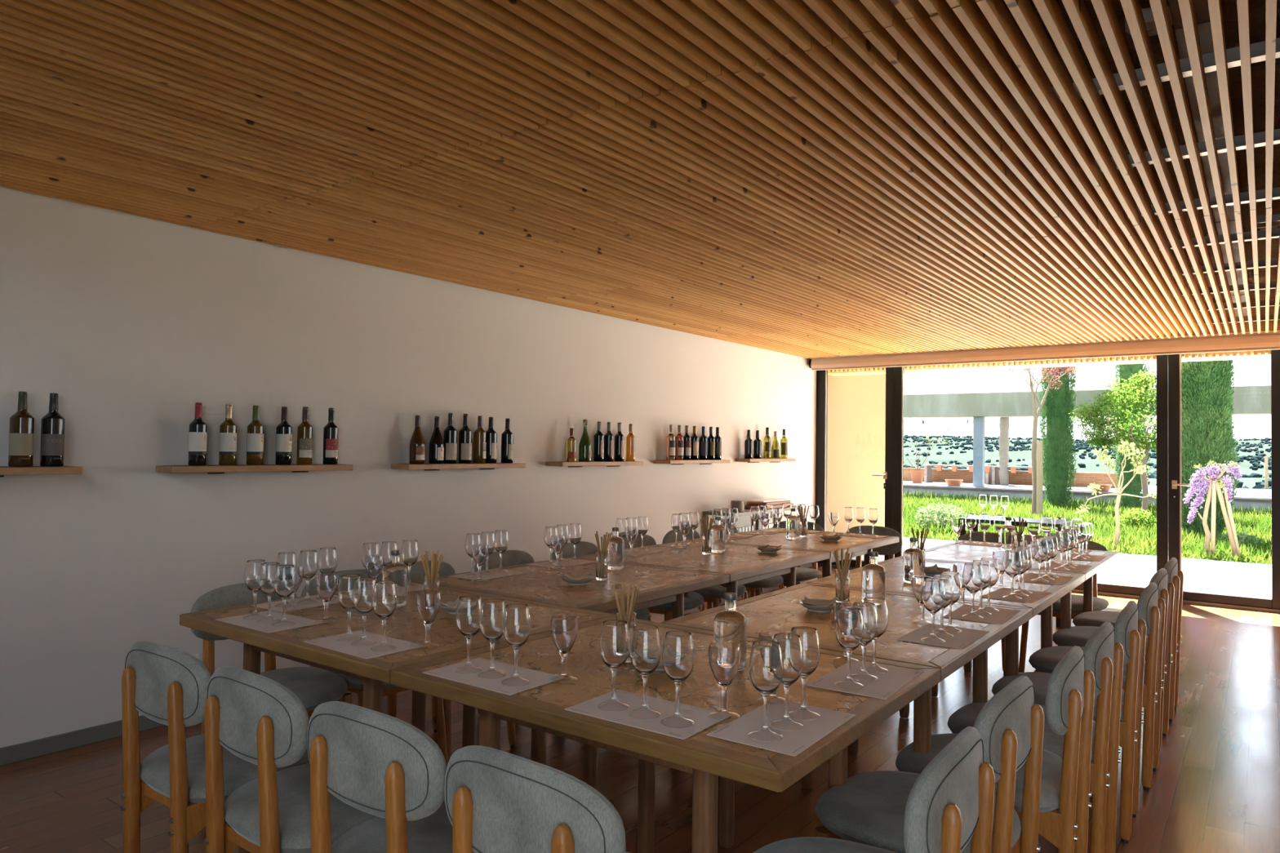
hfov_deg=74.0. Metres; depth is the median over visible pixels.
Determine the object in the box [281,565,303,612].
water goblet
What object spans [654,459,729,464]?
wall shelf
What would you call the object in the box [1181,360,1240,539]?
hedge
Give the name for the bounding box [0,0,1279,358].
ceiling slats
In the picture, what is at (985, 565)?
bowl
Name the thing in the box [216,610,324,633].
placemat
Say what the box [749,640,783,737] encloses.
wine glass
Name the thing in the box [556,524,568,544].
bowl
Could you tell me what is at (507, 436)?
wine bottle
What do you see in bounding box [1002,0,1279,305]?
ceiling
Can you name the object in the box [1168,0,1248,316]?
cable tray
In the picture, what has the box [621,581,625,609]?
breadstick
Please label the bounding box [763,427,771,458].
wine bottle
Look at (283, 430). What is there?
wine bottle
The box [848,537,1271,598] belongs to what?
terrace
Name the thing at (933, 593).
bowl
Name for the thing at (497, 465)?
wall shelf
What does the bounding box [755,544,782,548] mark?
paper napkin
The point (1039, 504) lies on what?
wooden stake
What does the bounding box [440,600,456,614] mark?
plate
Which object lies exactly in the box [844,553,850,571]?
breadstick
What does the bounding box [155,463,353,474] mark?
wall shelf
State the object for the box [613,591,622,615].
breadstick
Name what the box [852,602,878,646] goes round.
bowl
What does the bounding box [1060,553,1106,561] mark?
placemat
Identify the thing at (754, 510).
bowl
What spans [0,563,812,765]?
baseboard
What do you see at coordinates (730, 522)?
bowl
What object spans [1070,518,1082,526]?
bowl
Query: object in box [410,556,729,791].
dining table
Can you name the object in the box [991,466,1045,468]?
countertop
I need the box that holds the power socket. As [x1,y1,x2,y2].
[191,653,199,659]
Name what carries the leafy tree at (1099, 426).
on the lawn at (908, 535)
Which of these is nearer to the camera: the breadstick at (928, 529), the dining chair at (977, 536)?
the breadstick at (928, 529)
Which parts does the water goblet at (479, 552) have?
stem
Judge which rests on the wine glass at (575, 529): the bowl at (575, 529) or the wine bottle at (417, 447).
the bowl at (575, 529)
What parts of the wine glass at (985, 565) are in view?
stem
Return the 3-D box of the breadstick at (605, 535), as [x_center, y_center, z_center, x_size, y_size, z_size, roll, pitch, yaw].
[-0.152,0.536,3.520,0.007,0.178,0.041,2,-2,-32]
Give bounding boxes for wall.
[0,186,885,748]
[903,436,1271,489]
[903,467,1149,488]
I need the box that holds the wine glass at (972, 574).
[961,562,983,618]
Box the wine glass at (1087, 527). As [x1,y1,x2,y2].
[1075,523,1089,557]
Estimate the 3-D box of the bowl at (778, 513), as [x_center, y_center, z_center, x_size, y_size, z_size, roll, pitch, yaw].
[0.934,0.604,5.739,0.067,0.092,0.068,0,-2,36]
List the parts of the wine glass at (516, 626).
stem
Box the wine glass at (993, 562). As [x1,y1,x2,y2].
[978,558,999,612]
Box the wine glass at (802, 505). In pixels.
[795,504,805,517]
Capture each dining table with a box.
[179,581,615,852]
[391,615,940,852]
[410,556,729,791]
[577,539,830,615]
[661,582,1032,848]
[693,527,899,604]
[806,557,1084,755]
[897,540,1118,696]
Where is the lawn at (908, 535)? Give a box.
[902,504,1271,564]
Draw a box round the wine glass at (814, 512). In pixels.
[808,505,819,532]
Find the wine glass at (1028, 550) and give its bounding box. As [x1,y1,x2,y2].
[1013,546,1032,593]
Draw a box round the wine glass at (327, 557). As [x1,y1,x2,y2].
[316,547,337,599]
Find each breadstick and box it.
[420,555,427,574]
[423,554,427,573]
[425,551,430,574]
[431,551,433,574]
[431,553,435,574]
[433,554,436,574]
[435,550,439,573]
[435,553,442,574]
[435,555,443,574]
[595,531,599,550]
[595,533,599,551]
[600,537,602,551]
[603,534,606,551]
[604,533,609,551]
[605,532,612,551]
[612,585,619,614]
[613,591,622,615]
[618,588,622,615]
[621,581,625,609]
[621,588,625,615]
[626,586,630,615]
[628,586,635,615]
[631,588,638,614]
[834,550,839,570]
[835,549,840,570]
[841,549,843,571]
[843,551,847,571]
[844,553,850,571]
[846,551,853,571]
[920,531,924,546]
[922,528,926,545]
[922,528,928,546]
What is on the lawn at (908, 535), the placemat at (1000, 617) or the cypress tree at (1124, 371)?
the cypress tree at (1124, 371)
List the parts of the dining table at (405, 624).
leg, leg, tabletop frame, tabletop panel, leg, leg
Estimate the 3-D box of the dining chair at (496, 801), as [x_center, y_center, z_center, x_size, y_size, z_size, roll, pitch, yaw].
[-0.080,0.951,1.574,0.451,0.781,0.488,0,-2,37]
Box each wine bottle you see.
[8,391,34,466]
[40,392,65,466]
[187,402,207,466]
[218,404,236,465]
[246,405,263,465]
[275,406,292,465]
[296,406,312,464]
[322,408,338,464]
[408,415,425,463]
[428,416,444,463]
[443,413,457,463]
[457,413,471,463]
[472,415,486,463]
[485,417,497,463]
[501,418,513,462]
[566,427,576,462]
[578,418,591,462]
[593,421,604,461]
[604,422,613,461]
[613,422,624,461]
[625,423,635,461]
[666,424,675,460]
[675,425,684,460]
[683,425,691,459]
[690,426,698,459]
[698,426,707,459]
[706,426,715,459]
[714,426,721,459]
[744,430,752,458]
[753,430,761,458]
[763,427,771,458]
[771,431,779,458]
[780,429,787,458]
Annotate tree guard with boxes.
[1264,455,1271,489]
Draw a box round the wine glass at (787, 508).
[782,503,791,529]
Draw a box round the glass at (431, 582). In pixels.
[423,573,439,591]
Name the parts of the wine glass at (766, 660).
stem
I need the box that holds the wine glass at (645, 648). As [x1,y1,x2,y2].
[628,625,661,719]
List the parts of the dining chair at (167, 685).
leg, backrest, leg, seat frame, seat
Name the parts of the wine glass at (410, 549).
stem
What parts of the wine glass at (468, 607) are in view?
stem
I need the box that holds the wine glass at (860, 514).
[855,507,866,535]
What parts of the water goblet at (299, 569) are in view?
stem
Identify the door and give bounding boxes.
[815,367,893,567]
[1168,349,1279,609]
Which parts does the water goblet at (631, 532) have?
stem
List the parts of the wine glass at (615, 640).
stem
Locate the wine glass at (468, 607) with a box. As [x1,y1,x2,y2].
[455,595,481,673]
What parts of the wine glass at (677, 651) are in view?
stem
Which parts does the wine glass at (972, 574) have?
stem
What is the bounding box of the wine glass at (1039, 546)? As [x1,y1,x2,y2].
[1031,538,1048,582]
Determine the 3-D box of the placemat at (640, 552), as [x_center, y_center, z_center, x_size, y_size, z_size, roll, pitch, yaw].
[-0.025,0.661,4.475,0.186,0.002,0.298,0,-2,35]
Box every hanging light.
[903,417,924,423]
[967,417,999,423]
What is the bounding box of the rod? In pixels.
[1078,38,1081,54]
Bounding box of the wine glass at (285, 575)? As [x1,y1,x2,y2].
[271,564,296,626]
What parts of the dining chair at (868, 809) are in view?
leg, seat, seat frame, backrest, leg, leg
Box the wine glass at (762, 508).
[757,505,766,532]
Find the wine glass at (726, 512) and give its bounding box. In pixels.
[721,508,731,536]
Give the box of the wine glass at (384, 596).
[370,580,397,651]
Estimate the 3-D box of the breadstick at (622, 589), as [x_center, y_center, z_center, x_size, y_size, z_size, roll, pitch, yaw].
[-0.041,0.506,2.195,0.007,0.177,0.045,0,-1,18]
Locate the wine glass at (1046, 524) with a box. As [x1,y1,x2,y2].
[1040,516,1053,533]
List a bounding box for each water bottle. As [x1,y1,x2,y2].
[382,550,408,607]
[607,527,624,569]
[711,516,725,552]
[713,592,746,671]
[786,508,799,539]
[861,551,885,602]
[902,537,924,583]
[1000,517,1016,551]
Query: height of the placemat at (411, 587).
0.002 m
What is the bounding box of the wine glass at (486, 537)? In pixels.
[480,531,495,573]
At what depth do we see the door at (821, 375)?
9.47 m
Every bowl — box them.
[244,560,265,593]
[257,562,279,596]
[273,564,296,599]
[276,551,297,565]
[291,565,303,595]
[297,550,318,580]
[315,573,338,604]
[318,547,337,573]
[337,574,359,612]
[352,577,375,616]
[372,580,397,620]
[400,539,418,567]
[415,591,440,626]
[455,595,481,639]
[465,533,480,558]
[471,544,488,568]
[479,599,505,643]
[480,531,495,555]
[494,529,508,554]
[502,603,530,649]
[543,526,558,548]
[550,614,578,657]
[551,534,565,555]
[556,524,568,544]
[568,523,582,545]
[599,620,630,671]
[615,518,627,537]
[625,526,638,545]
[626,517,638,527]
[629,625,661,677]
[637,516,648,536]
[662,631,694,684]
[671,514,682,532]
[679,512,689,521]
[679,520,691,537]
[688,511,699,529]
[708,640,741,690]
[721,508,731,524]
[724,516,735,532]
[728,507,738,522]
[749,640,783,697]
[750,506,759,521]
[757,505,766,519]
[758,630,786,640]
[759,512,770,527]
[764,504,773,519]
[773,508,783,523]
[773,633,804,687]
[782,503,791,518]
[791,626,820,678]
[808,505,819,520]
[828,512,839,527]
[835,607,863,653]
[843,506,853,523]
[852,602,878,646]
[855,507,866,523]
[863,597,888,639]
[867,508,878,524]
[911,575,932,606]
[921,577,945,614]
[932,574,953,609]
[941,571,961,605]
[945,479,963,486]
[951,519,963,534]
[952,563,965,590]
[962,562,983,594]
[964,513,976,530]
[973,560,991,591]
[978,494,986,506]
[978,514,991,531]
[981,558,999,588]
[989,495,998,507]
[992,551,1004,574]
[993,515,1005,532]
[1000,495,1008,508]
[1003,550,1022,577]
[1012,548,1028,575]
[1015,546,1031,571]
[1022,540,1033,560]
[1031,538,1048,563]
[1039,537,1053,561]
[1044,536,1058,559]
[1045,533,1055,536]
[1054,531,1069,553]
[1061,529,1075,551]
[1064,528,1077,550]
[1065,526,1073,528]
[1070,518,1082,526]
[1073,524,1087,544]
[1077,523,1089,542]
[1081,522,1093,541]
[1093,484,1111,491]
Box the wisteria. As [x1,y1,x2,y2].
[1182,459,1242,558]
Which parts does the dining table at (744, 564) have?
leg, tabletop panel, tabletop frame, leg, leg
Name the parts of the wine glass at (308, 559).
stem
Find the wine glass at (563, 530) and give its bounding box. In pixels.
[555,524,568,563]
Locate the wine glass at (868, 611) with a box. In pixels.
[851,602,878,681]
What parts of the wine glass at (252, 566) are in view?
stem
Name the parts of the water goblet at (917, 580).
stem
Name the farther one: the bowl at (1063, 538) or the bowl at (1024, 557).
the bowl at (1063, 538)
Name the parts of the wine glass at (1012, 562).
stem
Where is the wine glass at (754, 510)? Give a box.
[749,506,759,533]
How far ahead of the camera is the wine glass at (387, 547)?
3.20 m
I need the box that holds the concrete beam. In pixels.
[903,385,1271,417]
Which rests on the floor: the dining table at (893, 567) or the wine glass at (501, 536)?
the dining table at (893, 567)
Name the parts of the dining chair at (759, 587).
leg, backrest, leg, seat, seat frame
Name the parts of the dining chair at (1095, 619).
seat, backrest, leg, leg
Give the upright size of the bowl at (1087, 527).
0.101 m
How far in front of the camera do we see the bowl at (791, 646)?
1.68 m
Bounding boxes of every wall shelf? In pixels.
[0,466,82,476]
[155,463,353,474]
[391,462,525,470]
[545,461,643,466]
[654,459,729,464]
[735,457,795,462]
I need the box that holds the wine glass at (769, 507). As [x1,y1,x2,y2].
[763,504,773,531]
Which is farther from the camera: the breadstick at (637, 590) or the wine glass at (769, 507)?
the wine glass at (769, 507)
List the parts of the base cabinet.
panel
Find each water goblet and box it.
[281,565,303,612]
[314,573,338,622]
[364,555,383,581]
[415,591,440,648]
[471,544,488,581]
[550,534,565,568]
[550,614,578,681]
[625,526,638,555]
[679,520,691,547]
[708,640,741,715]
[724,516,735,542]
[758,630,786,698]
[759,512,770,537]
[773,508,783,530]
[828,512,839,535]
[832,602,858,662]
[911,575,932,622]
[951,519,963,543]
[952,563,970,604]
[992,551,1008,587]
[1022,540,1035,573]
[1026,523,1039,540]
[1045,533,1059,563]
[1065,526,1077,553]
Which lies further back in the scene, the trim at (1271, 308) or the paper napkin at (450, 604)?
the trim at (1271, 308)
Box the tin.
[730,500,744,511]
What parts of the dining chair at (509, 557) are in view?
backrest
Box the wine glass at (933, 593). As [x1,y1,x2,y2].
[920,577,945,643]
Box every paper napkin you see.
[440,595,481,608]
[564,571,591,579]
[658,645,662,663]
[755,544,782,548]
[802,595,836,606]
[822,533,839,537]
[924,564,951,571]
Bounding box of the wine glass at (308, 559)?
[297,550,318,604]
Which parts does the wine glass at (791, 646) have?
stem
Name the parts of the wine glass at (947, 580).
stem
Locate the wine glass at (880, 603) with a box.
[860,597,888,673]
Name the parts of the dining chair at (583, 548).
backrest, seat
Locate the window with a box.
[893,354,1168,595]
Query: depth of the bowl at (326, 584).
2.60 m
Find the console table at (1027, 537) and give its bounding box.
[959,515,1071,627]
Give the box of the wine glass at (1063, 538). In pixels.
[1053,531,1069,570]
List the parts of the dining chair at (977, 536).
backrest, leg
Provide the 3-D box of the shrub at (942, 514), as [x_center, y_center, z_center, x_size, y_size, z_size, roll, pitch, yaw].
[4.964,1.508,13.988,0.889,0.547,0.874,1,-1,5]
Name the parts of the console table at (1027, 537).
leg, leg, ribbed panel, leg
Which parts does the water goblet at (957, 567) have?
stem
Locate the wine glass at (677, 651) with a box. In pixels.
[660,631,694,728]
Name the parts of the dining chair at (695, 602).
backrest, leg, seat frame, seat, leg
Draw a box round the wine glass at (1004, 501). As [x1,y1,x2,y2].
[1000,495,1008,515]
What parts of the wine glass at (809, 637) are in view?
stem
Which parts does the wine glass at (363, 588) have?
stem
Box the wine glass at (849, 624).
[835,607,863,688]
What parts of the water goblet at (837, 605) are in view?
stem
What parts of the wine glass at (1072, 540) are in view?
stem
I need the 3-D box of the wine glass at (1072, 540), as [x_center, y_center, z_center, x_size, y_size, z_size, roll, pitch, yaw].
[2.062,0.591,4.101,0.067,0.178,0.068,0,-1,14]
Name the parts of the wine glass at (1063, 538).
stem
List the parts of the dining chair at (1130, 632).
seat, seat frame, backrest, leg, leg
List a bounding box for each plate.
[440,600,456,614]
[560,574,595,585]
[654,663,664,671]
[755,546,782,553]
[799,599,837,613]
[819,535,842,541]
[924,566,951,576]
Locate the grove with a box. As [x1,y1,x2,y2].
[903,434,1271,488]
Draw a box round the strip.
[903,485,1271,502]
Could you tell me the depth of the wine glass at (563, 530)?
4.00 m
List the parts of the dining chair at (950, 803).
seat, backrest, leg, leg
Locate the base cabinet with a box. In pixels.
[702,505,801,567]
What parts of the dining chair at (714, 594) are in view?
backrest, leg, seat, seat frame, leg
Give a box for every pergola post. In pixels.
[973,416,985,487]
[998,417,1009,484]
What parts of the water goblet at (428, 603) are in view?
stem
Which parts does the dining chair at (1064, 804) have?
seat, seat frame, backrest, leg, leg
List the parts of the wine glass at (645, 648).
stem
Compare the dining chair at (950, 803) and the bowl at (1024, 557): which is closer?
the dining chair at (950, 803)
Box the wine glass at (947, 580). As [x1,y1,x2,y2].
[930,574,953,637]
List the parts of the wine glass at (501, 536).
stem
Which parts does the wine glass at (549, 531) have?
stem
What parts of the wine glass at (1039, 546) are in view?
stem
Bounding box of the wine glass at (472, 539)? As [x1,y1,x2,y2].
[464,533,480,577]
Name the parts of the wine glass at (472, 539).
stem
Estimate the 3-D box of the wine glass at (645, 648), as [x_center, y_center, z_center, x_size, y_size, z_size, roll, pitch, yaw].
[0.011,0.506,1.760,0.068,0.178,0.067,0,-2,23]
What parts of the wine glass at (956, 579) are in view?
stem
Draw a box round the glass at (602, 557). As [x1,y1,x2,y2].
[595,550,608,581]
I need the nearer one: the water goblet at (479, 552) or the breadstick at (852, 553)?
the breadstick at (852, 553)
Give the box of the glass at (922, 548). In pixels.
[916,544,925,567]
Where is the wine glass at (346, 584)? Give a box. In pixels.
[336,574,360,641]
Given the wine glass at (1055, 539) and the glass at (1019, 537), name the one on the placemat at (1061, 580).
the wine glass at (1055, 539)
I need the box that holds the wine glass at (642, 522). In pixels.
[635,516,648,550]
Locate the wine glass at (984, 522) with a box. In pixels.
[978,514,991,544]
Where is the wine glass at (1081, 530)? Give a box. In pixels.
[1073,524,1087,559]
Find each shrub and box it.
[913,502,965,531]
[1119,507,1156,529]
[1217,531,1262,547]
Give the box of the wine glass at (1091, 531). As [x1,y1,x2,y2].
[1080,522,1093,556]
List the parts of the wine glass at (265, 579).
stem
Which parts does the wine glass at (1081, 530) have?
stem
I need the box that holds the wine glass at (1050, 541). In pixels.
[1037,537,1054,580]
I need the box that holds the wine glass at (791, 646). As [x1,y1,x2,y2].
[768,633,804,730]
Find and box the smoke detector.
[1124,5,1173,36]
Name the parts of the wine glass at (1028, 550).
stem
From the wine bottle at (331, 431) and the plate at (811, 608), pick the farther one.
the wine bottle at (331, 431)
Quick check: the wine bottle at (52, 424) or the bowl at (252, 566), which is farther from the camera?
the wine bottle at (52, 424)
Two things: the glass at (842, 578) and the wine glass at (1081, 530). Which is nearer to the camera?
the glass at (842, 578)
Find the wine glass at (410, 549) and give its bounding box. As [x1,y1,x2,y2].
[400,539,418,587]
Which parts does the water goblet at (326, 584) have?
stem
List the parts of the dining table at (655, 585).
leg, tabletop frame, tabletop panel, leg, leg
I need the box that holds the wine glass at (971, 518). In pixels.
[964,513,976,542]
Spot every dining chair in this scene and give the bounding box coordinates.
[120,640,309,852]
[190,582,352,734]
[204,666,377,852]
[301,568,448,767]
[306,701,452,852]
[386,560,515,762]
[444,745,630,852]
[473,550,534,714]
[551,541,651,621]
[622,533,706,620]
[662,528,747,621]
[706,523,784,609]
[750,520,824,597]
[753,726,995,852]
[813,675,1044,852]
[831,525,902,575]
[895,645,1095,852]
[947,622,1124,852]
[958,532,1005,674]
[991,600,1146,844]
[1018,540,1109,672]
[1028,582,1165,791]
[1052,568,1174,751]
[1072,557,1183,721]
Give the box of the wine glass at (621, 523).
[615,518,627,553]
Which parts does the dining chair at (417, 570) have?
leg, backrest, leg, leg, leg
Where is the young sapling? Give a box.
[1075,439,1156,550]
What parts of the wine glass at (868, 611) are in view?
stem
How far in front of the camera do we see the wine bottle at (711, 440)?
7.55 m
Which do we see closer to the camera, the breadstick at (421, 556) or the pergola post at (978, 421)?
the breadstick at (421, 556)
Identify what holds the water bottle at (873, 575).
on the dining table at (780, 610)
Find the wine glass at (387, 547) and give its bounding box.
[380,541,397,566]
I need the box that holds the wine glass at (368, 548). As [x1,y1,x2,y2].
[360,542,379,567]
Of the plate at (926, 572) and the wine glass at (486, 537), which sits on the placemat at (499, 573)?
the wine glass at (486, 537)
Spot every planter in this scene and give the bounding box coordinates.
[936,466,942,471]
[951,466,957,471]
[968,466,973,471]
[984,466,990,472]
[1010,467,1016,473]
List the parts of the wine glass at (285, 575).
stem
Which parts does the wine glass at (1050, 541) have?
stem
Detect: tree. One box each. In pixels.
[1007,365,1080,515]
[1037,366,1078,508]
[1068,369,1156,511]
[1111,363,1151,509]
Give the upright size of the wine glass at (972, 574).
0.178 m
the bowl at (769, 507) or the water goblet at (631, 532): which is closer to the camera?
the water goblet at (631, 532)
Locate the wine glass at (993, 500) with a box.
[989,495,998,516]
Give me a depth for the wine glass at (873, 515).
5.43 m
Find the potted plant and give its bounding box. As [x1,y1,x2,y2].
[903,426,953,483]
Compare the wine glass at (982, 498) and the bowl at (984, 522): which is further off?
the wine glass at (982, 498)
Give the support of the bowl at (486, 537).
on the wine glass at (486, 537)
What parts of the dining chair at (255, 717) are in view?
leg, seat frame, backrest, leg, seat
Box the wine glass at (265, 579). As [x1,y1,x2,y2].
[257,562,280,623]
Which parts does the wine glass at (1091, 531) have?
stem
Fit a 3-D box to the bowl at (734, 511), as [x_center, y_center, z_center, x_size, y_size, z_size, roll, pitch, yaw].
[0.588,0.563,5.347,0.066,0.101,0.066,0,-2,35]
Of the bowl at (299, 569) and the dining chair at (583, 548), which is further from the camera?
the dining chair at (583, 548)
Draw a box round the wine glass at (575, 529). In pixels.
[568,523,582,561]
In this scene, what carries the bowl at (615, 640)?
on the wine glass at (615, 640)
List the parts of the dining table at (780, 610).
leg, leg, tabletop frame, tabletop panel, leg, leg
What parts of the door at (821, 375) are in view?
handle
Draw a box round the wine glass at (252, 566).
[243,560,266,619]
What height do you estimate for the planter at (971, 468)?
0.150 m
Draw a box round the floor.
[0,566,1279,852]
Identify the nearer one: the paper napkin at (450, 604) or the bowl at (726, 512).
the paper napkin at (450, 604)
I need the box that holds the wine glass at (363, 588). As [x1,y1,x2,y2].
[351,577,376,646]
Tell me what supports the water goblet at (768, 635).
on the dining table at (542, 708)
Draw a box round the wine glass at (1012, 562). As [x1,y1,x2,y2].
[1002,550,1022,599]
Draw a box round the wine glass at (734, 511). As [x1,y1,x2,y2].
[728,507,738,536]
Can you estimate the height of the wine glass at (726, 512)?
0.178 m
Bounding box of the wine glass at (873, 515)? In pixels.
[867,508,878,536]
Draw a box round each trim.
[808,298,1279,358]
[817,563,1279,613]
[827,350,1267,373]
[827,350,1271,376]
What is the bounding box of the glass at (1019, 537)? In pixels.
[1013,531,1024,548]
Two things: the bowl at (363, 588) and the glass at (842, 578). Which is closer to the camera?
the bowl at (363, 588)
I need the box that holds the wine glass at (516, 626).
[501,603,530,686]
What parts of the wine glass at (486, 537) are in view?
stem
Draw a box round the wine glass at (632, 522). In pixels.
[626,517,638,551]
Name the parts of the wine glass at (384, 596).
stem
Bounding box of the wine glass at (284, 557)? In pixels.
[274,551,297,607]
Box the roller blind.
[808,331,1279,370]
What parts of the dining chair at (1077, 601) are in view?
leg, seat frame, seat, backrest, leg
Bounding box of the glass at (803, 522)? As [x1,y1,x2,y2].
[799,517,807,537]
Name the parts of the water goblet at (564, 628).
stem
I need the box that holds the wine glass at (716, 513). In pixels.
[711,508,723,524]
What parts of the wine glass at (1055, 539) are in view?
stem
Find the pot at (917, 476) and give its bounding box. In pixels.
[910,470,924,483]
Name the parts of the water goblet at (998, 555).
stem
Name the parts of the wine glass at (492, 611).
stem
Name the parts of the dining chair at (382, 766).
leg, seat, leg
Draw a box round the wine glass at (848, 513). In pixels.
[843,506,853,534]
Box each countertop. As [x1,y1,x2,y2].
[923,464,991,466]
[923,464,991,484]
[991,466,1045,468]
[991,466,1045,484]
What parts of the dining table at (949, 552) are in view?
leg, leg, tabletop frame, tabletop panel, leg, leg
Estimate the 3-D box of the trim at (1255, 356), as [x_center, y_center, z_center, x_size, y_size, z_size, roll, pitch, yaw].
[5.168,-0.691,7.716,7.920,0.155,0.370,0,-2,36]
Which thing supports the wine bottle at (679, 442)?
on the wall shelf at (656, 461)
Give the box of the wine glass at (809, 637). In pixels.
[788,626,820,719]
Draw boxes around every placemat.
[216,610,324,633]
[251,595,338,612]
[303,630,425,658]
[407,582,423,591]
[422,657,565,695]
[449,568,528,581]
[525,558,595,568]
[564,689,732,739]
[624,547,663,556]
[656,541,702,548]
[706,698,855,756]
[725,534,751,541]
[738,529,782,535]
[775,528,824,533]
[807,660,924,699]
[837,533,886,538]
[896,623,989,648]
[943,604,1020,624]
[955,541,1000,546]
[982,587,1052,603]
[1014,573,1073,585]
[1038,562,1092,573]
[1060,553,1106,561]
[1065,548,1092,553]
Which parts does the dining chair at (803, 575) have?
leg, backrest, seat frame, seat, leg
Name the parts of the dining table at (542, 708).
leg, leg, tabletop panel, leg, leg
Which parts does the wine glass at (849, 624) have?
stem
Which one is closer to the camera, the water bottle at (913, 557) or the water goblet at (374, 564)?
the water goblet at (374, 564)
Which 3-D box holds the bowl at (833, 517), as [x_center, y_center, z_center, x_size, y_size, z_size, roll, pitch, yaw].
[1.250,0.602,5.481,0.067,0.092,0.068,0,-2,36]
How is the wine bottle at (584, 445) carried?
on the wall shelf at (577, 464)
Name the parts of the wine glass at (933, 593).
stem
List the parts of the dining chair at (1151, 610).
seat, seat frame, backrest, leg, leg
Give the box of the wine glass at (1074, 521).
[1070,518,1082,550]
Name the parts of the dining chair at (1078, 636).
seat, backrest, leg, leg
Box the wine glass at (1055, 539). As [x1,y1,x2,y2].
[1042,536,1058,577]
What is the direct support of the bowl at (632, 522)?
on the wine glass at (632, 522)
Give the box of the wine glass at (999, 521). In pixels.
[993,515,1005,545]
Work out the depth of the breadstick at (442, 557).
2.83 m
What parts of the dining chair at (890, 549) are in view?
leg, backrest, leg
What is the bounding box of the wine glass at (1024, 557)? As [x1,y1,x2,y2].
[1009,548,1028,596]
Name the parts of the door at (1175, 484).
lock plate, handle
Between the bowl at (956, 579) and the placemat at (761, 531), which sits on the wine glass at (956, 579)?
the bowl at (956, 579)
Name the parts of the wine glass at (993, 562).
stem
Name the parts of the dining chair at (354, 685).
backrest, seat, leg, seat frame, leg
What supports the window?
in the wall at (134, 322)
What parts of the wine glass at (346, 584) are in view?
stem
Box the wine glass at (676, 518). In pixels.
[670,514,682,546]
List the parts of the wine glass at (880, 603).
stem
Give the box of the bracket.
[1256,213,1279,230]
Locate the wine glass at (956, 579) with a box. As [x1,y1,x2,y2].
[938,571,961,632]
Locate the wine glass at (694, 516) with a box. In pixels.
[687,511,699,543]
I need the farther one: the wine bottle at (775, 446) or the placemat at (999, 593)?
the wine bottle at (775, 446)
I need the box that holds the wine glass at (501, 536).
[493,529,508,572]
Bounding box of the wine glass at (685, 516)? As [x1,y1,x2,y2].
[677,512,689,545]
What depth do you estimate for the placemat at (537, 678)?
2.03 m
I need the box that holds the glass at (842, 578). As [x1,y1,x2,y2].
[835,568,849,602]
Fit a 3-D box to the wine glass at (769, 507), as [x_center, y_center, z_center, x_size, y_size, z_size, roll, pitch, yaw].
[0.859,0.613,5.689,0.068,0.178,0.067,1,-1,-19]
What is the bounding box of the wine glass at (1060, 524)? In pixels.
[1053,517,1066,531]
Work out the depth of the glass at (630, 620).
2.18 m
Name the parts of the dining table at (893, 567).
leg, leg, tabletop frame, tabletop panel, leg, leg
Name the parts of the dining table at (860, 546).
tabletop frame, tabletop panel, leg, leg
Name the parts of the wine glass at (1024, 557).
stem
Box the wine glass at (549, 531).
[543,526,558,565]
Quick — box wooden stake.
[1035,440,1043,514]
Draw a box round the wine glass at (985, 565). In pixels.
[970,560,991,615]
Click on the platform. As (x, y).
(1262, 494)
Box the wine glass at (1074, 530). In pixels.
[1062,528,1077,566]
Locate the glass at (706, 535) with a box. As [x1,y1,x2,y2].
[702,530,711,555]
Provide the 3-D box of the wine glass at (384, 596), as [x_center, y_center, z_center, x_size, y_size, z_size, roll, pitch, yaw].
[-0.689,0.509,2.291,0.068,0.178,0.067,2,-2,-35]
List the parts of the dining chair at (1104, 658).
seat, seat frame, backrest, leg, leg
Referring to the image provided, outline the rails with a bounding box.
[1052,37,1279,325]
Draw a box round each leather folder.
[745,502,793,508]
[746,500,791,505]
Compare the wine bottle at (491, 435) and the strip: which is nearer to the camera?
the wine bottle at (491, 435)
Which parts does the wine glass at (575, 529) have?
stem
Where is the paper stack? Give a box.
[745,497,791,502]
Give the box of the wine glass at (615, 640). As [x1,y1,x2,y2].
[597,620,630,711]
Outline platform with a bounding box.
[902,480,1271,513]
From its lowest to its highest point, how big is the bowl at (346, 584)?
0.101 m
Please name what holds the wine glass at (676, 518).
on the placemat at (691, 544)
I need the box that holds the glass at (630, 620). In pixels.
[616,611,635,662]
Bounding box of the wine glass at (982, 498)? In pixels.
[978,494,986,514]
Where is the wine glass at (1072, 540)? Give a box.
[1059,529,1075,568]
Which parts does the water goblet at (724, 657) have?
stem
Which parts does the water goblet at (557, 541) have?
stem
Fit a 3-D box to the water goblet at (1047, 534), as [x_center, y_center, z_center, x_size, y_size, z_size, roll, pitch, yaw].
[2.070,0.612,4.256,0.068,0.148,0.067,0,-2,36]
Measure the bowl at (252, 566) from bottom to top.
0.101 m
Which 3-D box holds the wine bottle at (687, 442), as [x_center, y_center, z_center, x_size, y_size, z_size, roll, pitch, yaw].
[0.400,0.138,7.264,0.076,0.294,0.075,0,-2,34]
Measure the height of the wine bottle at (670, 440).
0.294 m
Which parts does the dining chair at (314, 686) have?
leg, backrest, leg, seat, seat frame, leg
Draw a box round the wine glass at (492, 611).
[477,599,506,679]

